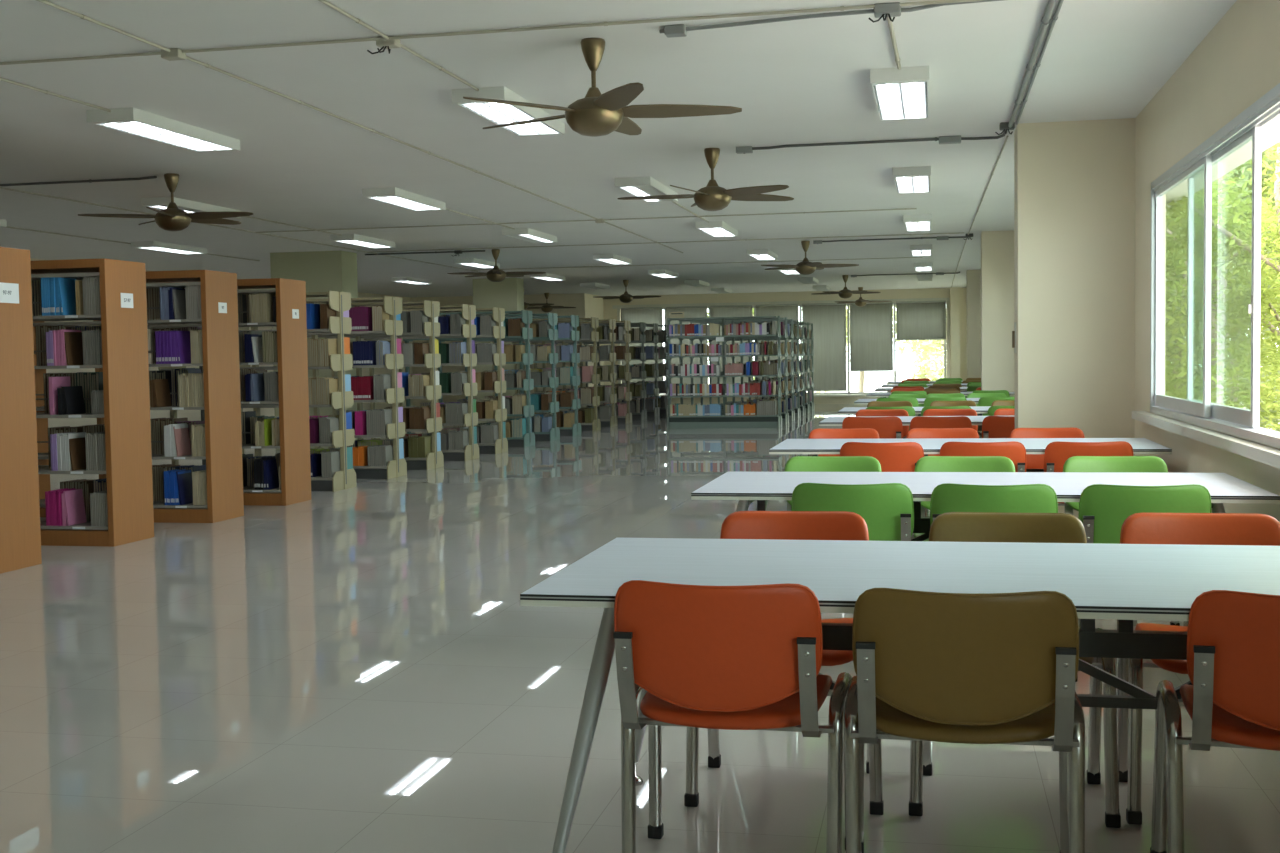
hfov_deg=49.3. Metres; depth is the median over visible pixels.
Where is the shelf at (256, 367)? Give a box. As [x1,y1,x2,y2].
[161,366,330,369]
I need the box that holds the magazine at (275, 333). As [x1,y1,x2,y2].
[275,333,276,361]
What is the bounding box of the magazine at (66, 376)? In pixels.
[48,376,66,414]
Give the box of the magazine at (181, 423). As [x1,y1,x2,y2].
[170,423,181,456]
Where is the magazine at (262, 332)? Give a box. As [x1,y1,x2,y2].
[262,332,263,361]
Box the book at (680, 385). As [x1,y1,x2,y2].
[679,384,682,395]
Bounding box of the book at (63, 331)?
[62,330,80,365]
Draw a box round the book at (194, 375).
[194,375,195,406]
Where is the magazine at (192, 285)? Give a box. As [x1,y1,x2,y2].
[192,285,194,318]
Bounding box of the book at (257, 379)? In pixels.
[251,373,264,400]
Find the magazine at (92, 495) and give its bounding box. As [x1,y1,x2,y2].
[92,495,93,525]
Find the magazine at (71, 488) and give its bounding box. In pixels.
[56,488,74,525]
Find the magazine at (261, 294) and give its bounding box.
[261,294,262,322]
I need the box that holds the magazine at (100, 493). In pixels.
[100,493,102,525]
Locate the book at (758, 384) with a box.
[757,383,760,394]
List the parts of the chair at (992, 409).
backrest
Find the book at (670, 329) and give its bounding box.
[669,325,672,335]
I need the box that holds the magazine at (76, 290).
[75,280,78,314]
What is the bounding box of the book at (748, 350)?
[747,343,749,354]
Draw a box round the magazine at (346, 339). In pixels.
[344,337,349,353]
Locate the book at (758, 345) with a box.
[757,344,760,354]
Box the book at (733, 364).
[732,363,735,374]
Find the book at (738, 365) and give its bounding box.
[737,364,739,374]
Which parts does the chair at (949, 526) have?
leg frame, backrest, seat, leg frame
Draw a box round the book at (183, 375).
[183,375,185,406]
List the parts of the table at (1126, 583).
leg, leg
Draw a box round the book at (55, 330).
[55,330,57,365]
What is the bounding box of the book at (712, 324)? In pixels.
[711,323,714,335]
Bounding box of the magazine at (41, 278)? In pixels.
[41,278,43,315]
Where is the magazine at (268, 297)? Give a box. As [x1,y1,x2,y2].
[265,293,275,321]
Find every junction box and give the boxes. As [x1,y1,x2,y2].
[161,48,185,60]
[367,36,399,53]
[452,250,461,255]
[595,219,603,222]
[664,24,686,37]
[736,146,752,153]
[813,240,821,243]
[868,2,900,22]
[937,236,948,239]
[939,135,960,143]
[963,233,972,239]
[995,122,1014,134]
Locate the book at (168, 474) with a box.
[167,473,170,504]
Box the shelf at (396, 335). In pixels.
[307,335,418,337]
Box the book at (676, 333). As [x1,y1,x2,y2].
[675,324,678,335]
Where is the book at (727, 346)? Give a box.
[726,345,728,354]
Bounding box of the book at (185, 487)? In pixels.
[176,469,192,504]
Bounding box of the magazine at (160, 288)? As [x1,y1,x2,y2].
[159,287,162,319]
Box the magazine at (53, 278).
[52,277,55,314]
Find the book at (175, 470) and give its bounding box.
[166,470,175,504]
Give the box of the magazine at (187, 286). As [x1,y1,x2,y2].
[187,286,188,318]
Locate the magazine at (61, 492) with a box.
[60,489,76,525]
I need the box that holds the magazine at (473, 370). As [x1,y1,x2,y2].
[472,369,475,382]
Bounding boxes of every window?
[659,303,945,395]
[1150,83,1279,448]
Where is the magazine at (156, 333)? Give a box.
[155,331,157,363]
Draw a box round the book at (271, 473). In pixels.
[264,459,278,489]
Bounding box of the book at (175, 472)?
[175,472,176,504]
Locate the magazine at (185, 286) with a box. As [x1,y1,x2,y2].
[185,286,187,318]
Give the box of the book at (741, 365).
[740,364,743,374]
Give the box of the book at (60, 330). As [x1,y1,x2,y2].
[60,330,78,365]
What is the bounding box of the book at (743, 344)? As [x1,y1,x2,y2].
[742,343,744,354]
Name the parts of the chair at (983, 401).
backrest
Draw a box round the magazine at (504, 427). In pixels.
[503,422,505,437]
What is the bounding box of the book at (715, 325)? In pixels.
[714,324,716,335]
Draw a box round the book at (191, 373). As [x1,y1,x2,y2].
[191,373,193,406]
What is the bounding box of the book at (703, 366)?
[702,365,704,375]
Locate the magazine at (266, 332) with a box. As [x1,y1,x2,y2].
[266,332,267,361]
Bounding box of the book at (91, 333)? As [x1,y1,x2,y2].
[91,333,93,364]
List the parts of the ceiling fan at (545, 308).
lamp shade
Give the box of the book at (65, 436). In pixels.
[65,436,67,470]
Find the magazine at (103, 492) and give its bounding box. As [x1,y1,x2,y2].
[98,492,104,525]
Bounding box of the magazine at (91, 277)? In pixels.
[91,277,92,314]
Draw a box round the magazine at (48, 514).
[46,493,49,525]
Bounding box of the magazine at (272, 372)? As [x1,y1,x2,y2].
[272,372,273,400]
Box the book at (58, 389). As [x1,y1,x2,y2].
[57,388,61,414]
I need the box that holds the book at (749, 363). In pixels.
[748,362,750,374]
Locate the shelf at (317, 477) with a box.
[311,475,332,479]
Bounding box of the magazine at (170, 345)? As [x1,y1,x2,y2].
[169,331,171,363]
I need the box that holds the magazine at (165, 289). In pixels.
[165,289,167,319]
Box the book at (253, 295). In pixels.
[253,295,255,322]
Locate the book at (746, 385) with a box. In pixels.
[745,383,747,394]
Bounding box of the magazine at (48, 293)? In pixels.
[47,278,49,315]
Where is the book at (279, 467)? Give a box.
[279,467,280,489]
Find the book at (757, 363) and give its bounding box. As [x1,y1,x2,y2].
[756,362,758,374]
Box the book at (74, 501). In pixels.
[63,491,86,525]
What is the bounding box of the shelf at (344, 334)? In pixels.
[307,334,368,335]
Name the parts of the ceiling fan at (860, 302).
blade, lamp shade, blade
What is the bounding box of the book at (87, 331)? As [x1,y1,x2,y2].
[86,330,88,364]
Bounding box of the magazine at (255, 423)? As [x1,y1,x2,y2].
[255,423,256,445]
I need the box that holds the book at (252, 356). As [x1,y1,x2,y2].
[251,336,261,362]
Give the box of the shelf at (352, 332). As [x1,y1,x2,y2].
[307,331,384,334]
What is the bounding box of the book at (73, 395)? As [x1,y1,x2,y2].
[62,386,85,414]
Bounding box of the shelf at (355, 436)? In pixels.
[354,434,386,437]
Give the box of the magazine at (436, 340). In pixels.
[435,339,438,353]
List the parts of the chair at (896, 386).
backrest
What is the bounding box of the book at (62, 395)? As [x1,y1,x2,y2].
[61,387,65,414]
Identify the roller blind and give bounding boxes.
[620,307,663,383]
[666,306,707,384]
[710,305,752,383]
[756,304,798,379]
[802,303,846,390]
[850,302,892,370]
[896,300,945,340]
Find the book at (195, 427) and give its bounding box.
[195,427,196,455]
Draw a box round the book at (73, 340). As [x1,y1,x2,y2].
[64,332,82,364]
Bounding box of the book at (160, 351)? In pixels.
[158,331,161,363]
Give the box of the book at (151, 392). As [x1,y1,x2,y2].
[150,380,152,406]
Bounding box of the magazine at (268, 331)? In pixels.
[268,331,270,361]
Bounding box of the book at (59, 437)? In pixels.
[58,436,61,470]
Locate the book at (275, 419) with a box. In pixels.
[275,419,276,445]
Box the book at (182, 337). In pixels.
[176,331,190,363]
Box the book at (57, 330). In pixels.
[57,330,59,365]
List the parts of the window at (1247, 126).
sash, sash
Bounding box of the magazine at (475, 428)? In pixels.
[474,426,476,443]
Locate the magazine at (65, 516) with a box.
[64,489,82,525]
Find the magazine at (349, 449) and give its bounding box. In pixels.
[347,447,352,469]
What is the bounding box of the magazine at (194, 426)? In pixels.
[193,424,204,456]
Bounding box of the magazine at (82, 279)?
[82,279,84,314]
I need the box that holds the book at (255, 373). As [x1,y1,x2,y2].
[249,373,256,401]
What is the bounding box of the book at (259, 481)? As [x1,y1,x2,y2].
[258,458,268,489]
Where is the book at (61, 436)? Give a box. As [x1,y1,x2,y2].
[61,436,62,470]
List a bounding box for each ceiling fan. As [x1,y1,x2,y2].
[78,173,252,230]
[447,249,545,281]
[463,37,741,136]
[524,289,553,309]
[527,293,575,311]
[595,280,660,302]
[618,148,793,210]
[761,241,858,274]
[813,275,880,298]
[835,287,891,306]
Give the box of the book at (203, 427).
[203,427,205,456]
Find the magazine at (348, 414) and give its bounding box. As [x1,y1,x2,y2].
[346,412,351,428]
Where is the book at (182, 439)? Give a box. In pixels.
[173,427,191,456]
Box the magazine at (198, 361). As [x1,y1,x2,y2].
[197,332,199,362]
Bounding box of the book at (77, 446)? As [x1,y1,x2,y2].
[69,437,85,470]
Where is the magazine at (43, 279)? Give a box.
[42,278,45,315]
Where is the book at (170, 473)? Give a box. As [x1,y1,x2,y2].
[170,473,171,504]
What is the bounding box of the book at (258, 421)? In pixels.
[258,421,259,445]
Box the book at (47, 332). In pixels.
[47,332,49,365]
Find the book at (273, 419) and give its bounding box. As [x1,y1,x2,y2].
[273,419,275,445]
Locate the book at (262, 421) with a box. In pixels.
[262,421,264,445]
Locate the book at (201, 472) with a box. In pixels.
[201,472,203,504]
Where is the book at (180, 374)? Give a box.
[180,374,182,406]
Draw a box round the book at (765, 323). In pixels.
[764,322,766,334]
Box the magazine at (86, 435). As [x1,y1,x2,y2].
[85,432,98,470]
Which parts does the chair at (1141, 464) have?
backrest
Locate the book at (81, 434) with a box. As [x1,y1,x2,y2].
[67,432,85,470]
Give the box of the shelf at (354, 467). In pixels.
[353,465,386,468]
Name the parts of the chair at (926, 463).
seat, backrest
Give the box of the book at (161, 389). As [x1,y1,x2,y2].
[152,379,171,406]
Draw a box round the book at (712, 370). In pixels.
[711,364,714,375]
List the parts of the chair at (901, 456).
backrest, leg frame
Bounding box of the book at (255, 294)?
[255,294,256,322]
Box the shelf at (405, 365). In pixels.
[403,364,424,366]
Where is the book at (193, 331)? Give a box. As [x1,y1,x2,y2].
[193,331,195,362]
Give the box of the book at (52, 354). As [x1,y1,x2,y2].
[51,332,53,365]
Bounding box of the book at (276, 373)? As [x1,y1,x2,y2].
[276,373,277,400]
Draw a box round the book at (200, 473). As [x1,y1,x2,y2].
[200,473,201,504]
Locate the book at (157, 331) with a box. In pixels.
[157,331,159,363]
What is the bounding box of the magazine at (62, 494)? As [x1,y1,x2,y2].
[62,494,64,525]
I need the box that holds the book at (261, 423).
[261,423,262,445]
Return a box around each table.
[520,538,1279,852]
[691,472,1279,540]
[769,438,1171,471]
[819,416,986,437]
[838,406,990,435]
[854,398,979,415]
[866,392,1014,397]
[875,387,967,397]
[882,383,967,391]
[887,381,935,383]
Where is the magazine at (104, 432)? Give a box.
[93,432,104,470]
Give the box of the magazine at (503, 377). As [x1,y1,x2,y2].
[502,368,504,380]
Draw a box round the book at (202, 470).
[197,470,203,504]
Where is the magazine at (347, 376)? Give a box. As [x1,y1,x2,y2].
[345,374,350,390]
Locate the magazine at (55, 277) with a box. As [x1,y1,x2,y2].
[55,277,57,314]
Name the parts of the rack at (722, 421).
kick panel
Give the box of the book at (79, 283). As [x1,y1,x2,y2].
[77,281,83,314]
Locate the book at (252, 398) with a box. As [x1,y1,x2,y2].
[250,375,253,401]
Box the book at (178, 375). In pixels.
[178,375,180,406]
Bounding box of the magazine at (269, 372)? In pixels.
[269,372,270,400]
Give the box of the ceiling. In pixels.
[0,0,1236,297]
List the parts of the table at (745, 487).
leg, leg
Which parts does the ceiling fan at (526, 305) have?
blade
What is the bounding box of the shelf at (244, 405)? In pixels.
[241,404,331,407]
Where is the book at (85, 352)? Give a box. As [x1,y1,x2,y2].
[84,331,86,364]
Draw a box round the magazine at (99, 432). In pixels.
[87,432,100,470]
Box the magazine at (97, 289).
[96,277,98,313]
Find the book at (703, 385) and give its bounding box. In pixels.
[702,384,704,395]
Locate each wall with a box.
[30,258,412,427]
[411,293,604,406]
[603,288,966,404]
[1135,0,1279,521]
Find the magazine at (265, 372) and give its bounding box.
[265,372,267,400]
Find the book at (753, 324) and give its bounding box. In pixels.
[752,323,754,334]
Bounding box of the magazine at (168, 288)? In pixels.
[166,287,181,319]
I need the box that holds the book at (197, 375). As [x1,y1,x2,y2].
[197,375,199,406]
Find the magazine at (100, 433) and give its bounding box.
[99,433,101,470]
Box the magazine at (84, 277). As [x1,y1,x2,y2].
[84,277,86,314]
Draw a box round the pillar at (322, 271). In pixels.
[270,251,357,449]
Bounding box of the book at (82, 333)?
[82,333,84,364]
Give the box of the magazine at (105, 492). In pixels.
[104,492,106,525]
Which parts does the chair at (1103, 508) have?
backrest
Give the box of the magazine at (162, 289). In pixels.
[162,289,163,319]
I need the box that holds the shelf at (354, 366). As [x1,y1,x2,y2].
[276,365,385,367]
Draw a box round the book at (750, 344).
[749,343,751,354]
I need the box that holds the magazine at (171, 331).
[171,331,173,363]
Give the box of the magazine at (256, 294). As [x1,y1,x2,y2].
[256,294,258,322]
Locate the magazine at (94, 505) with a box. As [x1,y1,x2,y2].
[93,490,106,525]
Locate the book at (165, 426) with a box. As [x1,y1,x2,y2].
[165,426,167,456]
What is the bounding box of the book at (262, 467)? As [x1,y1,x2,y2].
[261,458,272,489]
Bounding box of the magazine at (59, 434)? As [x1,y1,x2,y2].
[57,432,75,470]
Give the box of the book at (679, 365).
[678,364,681,375]
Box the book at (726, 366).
[725,365,727,375]
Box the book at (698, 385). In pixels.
[697,384,699,395]
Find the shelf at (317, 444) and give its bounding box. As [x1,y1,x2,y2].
[310,443,332,445]
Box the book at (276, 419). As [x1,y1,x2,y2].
[276,419,277,445]
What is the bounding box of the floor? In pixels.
[0,404,1279,852]
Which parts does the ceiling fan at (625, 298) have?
blade, lamp shade, blade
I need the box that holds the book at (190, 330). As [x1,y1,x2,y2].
[190,330,192,362]
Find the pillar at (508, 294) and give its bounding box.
[473,278,525,422]
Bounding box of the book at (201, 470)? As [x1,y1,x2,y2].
[192,470,201,504]
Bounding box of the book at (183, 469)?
[171,469,185,504]
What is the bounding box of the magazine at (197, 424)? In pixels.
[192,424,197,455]
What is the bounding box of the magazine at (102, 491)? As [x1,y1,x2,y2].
[95,491,102,525]
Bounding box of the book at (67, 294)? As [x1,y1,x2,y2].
[58,277,75,314]
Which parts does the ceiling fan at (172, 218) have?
blade, blade, rod, lamp shade, blade, blade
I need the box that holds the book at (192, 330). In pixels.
[192,330,194,362]
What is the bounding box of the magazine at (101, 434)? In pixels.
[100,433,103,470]
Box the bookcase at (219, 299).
[33,270,243,522]
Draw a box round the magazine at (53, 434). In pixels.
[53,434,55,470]
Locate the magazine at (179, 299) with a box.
[172,289,185,318]
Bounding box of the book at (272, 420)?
[272,420,273,445]
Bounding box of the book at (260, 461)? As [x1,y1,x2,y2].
[260,461,261,489]
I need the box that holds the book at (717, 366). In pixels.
[716,365,719,375]
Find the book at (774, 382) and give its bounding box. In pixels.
[773,381,775,394]
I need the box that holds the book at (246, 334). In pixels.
[246,334,257,362]
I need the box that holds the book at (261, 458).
[256,458,265,489]
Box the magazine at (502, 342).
[501,341,503,352]
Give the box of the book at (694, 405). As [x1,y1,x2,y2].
[693,403,696,415]
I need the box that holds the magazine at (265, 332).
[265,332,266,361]
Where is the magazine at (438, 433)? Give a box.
[437,432,440,450]
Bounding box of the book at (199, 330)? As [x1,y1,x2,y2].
[199,330,200,362]
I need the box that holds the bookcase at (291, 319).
[93,278,310,505]
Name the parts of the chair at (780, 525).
leg frame, backrest, seat, leg frame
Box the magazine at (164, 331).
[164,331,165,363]
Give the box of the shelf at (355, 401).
[354,400,385,402]
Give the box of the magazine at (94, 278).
[94,278,96,314]
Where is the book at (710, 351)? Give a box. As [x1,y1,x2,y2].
[709,344,712,355]
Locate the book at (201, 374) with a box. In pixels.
[201,374,202,406]
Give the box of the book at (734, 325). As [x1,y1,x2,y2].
[733,323,735,334]
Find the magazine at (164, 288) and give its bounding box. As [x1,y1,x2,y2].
[163,287,166,319]
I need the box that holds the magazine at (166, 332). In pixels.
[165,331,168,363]
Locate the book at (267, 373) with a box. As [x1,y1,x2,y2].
[267,373,269,400]
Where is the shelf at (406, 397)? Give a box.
[404,396,425,398]
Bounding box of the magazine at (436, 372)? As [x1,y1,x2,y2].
[435,371,438,384]
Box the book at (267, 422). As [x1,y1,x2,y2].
[264,418,275,445]
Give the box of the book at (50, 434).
[50,434,52,470]
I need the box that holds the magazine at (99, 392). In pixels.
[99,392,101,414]
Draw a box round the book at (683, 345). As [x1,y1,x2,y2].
[682,344,685,355]
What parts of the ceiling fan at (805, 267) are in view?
blade, blade, lamp shade, blade, blade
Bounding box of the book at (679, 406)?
[678,404,680,415]
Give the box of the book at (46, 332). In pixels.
[46,332,48,365]
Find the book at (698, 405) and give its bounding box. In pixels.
[697,403,700,415]
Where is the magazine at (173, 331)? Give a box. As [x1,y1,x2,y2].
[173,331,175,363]
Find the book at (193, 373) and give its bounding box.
[193,373,194,406]
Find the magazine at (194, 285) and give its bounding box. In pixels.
[194,285,195,318]
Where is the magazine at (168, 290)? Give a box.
[168,290,170,319]
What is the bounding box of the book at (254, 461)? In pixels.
[254,461,255,489]
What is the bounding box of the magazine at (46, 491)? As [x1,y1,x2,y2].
[45,491,48,525]
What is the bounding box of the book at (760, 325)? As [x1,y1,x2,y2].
[759,324,761,334]
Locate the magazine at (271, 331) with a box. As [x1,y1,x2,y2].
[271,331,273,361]
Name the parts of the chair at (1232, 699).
leg frame, seat, backrest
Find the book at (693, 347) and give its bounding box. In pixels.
[692,346,694,355]
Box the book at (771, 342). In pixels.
[770,341,772,354]
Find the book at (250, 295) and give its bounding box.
[250,295,252,322]
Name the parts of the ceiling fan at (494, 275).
blade, blade, lamp shade, blade, blade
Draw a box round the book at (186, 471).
[176,470,190,504]
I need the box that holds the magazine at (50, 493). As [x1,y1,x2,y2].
[50,493,52,525]
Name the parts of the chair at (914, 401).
backrest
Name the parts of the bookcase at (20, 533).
label plate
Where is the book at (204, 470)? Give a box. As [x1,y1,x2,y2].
[198,470,205,504]
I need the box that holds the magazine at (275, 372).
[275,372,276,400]
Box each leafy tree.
[707,308,754,379]
[799,305,937,392]
[893,310,943,380]
[1165,142,1279,429]
[1165,145,1279,429]
[1165,146,1277,429]
[1165,146,1279,431]
[1165,231,1270,412]
[1165,270,1261,394]
[1166,191,1279,425]
[1166,245,1261,396]
[1186,191,1279,422]
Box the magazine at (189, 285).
[188,285,190,318]
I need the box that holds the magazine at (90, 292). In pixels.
[89,277,91,314]
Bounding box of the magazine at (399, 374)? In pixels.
[397,372,401,387]
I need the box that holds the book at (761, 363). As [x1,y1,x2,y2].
[760,362,762,374]
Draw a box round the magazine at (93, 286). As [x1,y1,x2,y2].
[92,277,95,314]
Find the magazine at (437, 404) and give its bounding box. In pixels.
[436,403,439,417]
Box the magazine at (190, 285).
[190,285,192,318]
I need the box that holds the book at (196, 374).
[195,373,198,406]
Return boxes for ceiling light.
[0,219,6,226]
[86,107,239,152]
[131,241,206,254]
[141,197,240,218]
[330,234,394,247]
[362,187,445,210]
[391,277,431,283]
[452,86,564,136]
[454,258,499,267]
[502,228,556,242]
[530,273,564,280]
[580,283,609,288]
[593,254,631,264]
[615,176,677,201]
[648,270,677,277]
[684,280,708,286]
[695,221,737,236]
[711,288,732,292]
[747,249,777,259]
[777,268,798,274]
[798,277,818,283]
[813,285,830,290]
[870,66,929,121]
[893,166,930,193]
[903,214,931,231]
[910,244,931,255]
[914,262,932,270]
[917,274,932,280]
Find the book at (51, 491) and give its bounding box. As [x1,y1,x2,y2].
[49,488,67,525]
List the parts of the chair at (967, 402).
backrest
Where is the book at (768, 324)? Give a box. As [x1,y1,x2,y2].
[767,323,769,334]
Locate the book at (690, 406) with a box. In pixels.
[689,405,691,415]
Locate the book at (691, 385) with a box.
[690,384,693,395]
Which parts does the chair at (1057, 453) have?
backrest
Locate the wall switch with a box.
[1012,322,1015,352]
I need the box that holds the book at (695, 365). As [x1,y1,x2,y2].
[694,364,696,375]
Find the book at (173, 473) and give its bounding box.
[172,471,175,504]
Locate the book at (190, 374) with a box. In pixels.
[190,374,191,406]
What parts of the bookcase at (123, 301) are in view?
shelf, rail, canopy shelf, shelf, shelf, shelf, shelf, shelf, shelf, shelf, label plate, panel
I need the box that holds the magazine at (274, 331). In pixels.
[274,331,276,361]
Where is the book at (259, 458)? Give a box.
[255,458,260,489]
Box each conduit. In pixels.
[0,0,982,64]
[0,77,110,111]
[0,176,156,185]
[0,187,477,271]
[6,226,259,260]
[36,0,682,252]
[243,216,341,235]
[255,208,916,232]
[318,0,478,90]
[365,250,484,254]
[367,232,964,252]
[446,208,514,229]
[471,257,922,270]
[659,0,1002,32]
[672,201,708,222]
[752,130,1005,149]
[822,236,968,241]
[857,272,959,275]
[887,17,900,69]
[951,135,1008,287]
[1008,0,1055,127]
[1015,0,1063,124]
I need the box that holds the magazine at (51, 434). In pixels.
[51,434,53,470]
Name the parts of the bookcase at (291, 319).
panel, shelf, shelf, canopy shelf, shelf, shelf, shelf, shelf, panel, label plate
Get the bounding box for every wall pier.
[950,287,959,377]
[966,270,980,377]
[981,230,1014,431]
[1014,118,1134,517]
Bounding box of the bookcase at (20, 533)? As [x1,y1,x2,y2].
[0,247,41,573]
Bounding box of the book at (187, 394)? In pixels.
[186,375,188,406]
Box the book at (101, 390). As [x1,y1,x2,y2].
[101,390,103,413]
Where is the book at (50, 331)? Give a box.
[49,330,52,365]
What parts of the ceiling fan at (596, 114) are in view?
blade, blade, rod, lamp shade, blade, blade, blade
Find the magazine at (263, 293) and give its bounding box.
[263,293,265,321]
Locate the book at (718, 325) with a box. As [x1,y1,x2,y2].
[717,324,719,334]
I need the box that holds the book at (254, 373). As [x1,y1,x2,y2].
[248,373,254,401]
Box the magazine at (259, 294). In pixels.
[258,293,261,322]
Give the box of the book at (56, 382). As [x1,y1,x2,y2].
[50,376,69,414]
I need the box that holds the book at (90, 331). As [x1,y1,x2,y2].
[89,330,92,364]
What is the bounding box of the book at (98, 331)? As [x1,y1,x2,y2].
[97,330,100,364]
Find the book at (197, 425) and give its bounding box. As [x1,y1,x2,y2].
[196,425,198,456]
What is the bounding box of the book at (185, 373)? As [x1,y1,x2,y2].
[182,373,187,406]
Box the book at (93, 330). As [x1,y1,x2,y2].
[93,330,95,364]
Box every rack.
[158,291,356,491]
[238,296,406,478]
[276,300,443,469]
[325,304,478,460]
[364,307,507,453]
[403,310,534,446]
[438,313,559,440]
[463,315,580,435]
[489,317,600,430]
[512,319,617,426]
[531,320,631,423]
[555,322,646,419]
[568,323,659,416]
[584,325,668,413]
[666,316,781,427]
[678,317,788,423]
[689,319,794,420]
[699,320,800,417]
[708,321,805,415]
[717,322,809,412]
[725,323,813,410]
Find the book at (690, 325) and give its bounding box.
[689,324,691,335]
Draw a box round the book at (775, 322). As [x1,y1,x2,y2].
[774,321,776,333]
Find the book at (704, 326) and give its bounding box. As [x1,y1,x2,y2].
[703,325,705,335]
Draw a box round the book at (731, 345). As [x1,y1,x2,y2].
[730,344,733,354]
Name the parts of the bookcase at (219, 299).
panel, rail, shelf, shelf, shelf, shelf, shelf, canopy shelf, shelf, panel, label plate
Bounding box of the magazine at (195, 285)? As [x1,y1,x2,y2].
[195,285,197,318]
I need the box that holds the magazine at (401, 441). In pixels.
[399,438,403,458]
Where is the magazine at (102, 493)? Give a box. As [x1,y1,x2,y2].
[102,493,104,525]
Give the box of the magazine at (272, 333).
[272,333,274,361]
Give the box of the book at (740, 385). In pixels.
[739,384,741,394]
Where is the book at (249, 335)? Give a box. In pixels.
[249,335,261,362]
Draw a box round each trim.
[612,298,949,383]
[673,394,866,397]
[1132,411,1279,467]
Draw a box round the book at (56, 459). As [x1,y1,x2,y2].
[55,432,69,470]
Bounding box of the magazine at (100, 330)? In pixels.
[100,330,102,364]
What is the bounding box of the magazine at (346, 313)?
[343,310,348,316]
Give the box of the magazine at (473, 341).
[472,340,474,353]
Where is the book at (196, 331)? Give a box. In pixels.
[195,330,198,362]
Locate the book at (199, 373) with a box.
[199,373,201,406]
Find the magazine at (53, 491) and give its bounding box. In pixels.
[52,491,54,525]
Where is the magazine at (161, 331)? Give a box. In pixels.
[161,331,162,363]
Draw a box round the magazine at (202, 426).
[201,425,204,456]
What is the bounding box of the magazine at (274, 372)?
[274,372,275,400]
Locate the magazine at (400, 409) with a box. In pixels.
[398,407,402,421]
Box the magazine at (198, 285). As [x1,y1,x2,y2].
[198,285,200,318]
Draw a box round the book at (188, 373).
[188,373,190,406]
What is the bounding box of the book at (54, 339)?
[53,330,55,365]
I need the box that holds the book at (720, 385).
[719,384,722,394]
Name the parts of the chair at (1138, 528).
leg frame, seat, backrest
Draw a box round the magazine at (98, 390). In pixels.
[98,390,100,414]
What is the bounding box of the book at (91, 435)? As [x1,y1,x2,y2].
[91,435,93,470]
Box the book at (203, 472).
[203,472,205,504]
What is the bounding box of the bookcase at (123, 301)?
[31,258,153,546]
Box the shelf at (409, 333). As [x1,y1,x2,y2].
[307,332,424,336]
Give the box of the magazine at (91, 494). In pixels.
[90,493,92,525]
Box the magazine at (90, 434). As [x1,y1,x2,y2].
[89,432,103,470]
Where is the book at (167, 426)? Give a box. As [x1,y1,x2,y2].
[167,426,168,456]
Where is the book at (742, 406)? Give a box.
[741,405,743,414]
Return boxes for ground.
[664,371,1279,429]
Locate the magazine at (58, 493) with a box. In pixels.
[57,489,72,525]
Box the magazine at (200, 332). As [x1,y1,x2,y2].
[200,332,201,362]
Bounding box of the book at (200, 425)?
[199,425,201,456]
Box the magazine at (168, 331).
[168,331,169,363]
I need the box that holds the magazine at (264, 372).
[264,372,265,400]
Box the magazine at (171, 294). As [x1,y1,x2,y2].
[170,288,184,319]
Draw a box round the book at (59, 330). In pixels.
[59,330,60,365]
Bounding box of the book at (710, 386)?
[709,385,711,395]
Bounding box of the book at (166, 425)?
[164,425,167,456]
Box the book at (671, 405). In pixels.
[670,404,673,415]
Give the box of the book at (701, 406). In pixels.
[700,405,702,415]
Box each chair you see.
[613,580,851,852]
[684,511,883,814]
[784,456,881,510]
[791,483,913,540]
[808,428,879,455]
[840,442,929,516]
[842,416,902,438]
[844,588,1084,852]
[855,409,908,436]
[866,406,914,430]
[867,401,912,406]
[876,397,918,415]
[888,393,926,406]
[891,388,923,391]
[891,391,926,394]
[893,386,923,388]
[898,383,925,385]
[899,384,927,386]
[903,381,929,383]
[906,378,929,380]
[906,428,978,455]
[909,512,1120,827]
[910,416,971,429]
[911,456,1014,540]
[921,406,970,415]
[923,409,977,430]
[924,388,957,391]
[924,397,965,406]
[926,390,960,394]
[926,393,964,397]
[928,386,959,390]
[930,400,981,436]
[930,483,1057,526]
[932,384,961,391]
[933,382,960,383]
[936,380,961,383]
[938,378,962,380]
[940,441,1026,471]
[962,380,980,391]
[967,386,980,391]
[967,393,1006,405]
[969,383,980,385]
[973,390,1009,396]
[978,397,1014,431]
[980,406,1014,436]
[982,416,1014,437]
[991,400,1014,405]
[994,408,1014,415]
[1010,427,1084,468]
[1044,441,1133,505]
[1063,456,1179,625]
[1075,484,1211,681]
[1116,512,1279,824]
[1150,590,1279,852]
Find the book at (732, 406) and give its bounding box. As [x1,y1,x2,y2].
[731,405,733,414]
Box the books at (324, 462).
[31,280,666,521]
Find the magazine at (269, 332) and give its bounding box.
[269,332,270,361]
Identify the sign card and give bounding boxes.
[670,312,683,317]
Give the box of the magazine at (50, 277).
[50,277,52,315]
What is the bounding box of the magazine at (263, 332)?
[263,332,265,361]
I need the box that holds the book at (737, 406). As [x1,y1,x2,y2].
[736,404,739,414]
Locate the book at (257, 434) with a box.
[256,420,263,445]
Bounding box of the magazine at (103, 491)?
[97,491,106,525]
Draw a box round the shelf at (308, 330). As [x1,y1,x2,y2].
[239,329,329,331]
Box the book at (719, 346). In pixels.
[718,345,721,354]

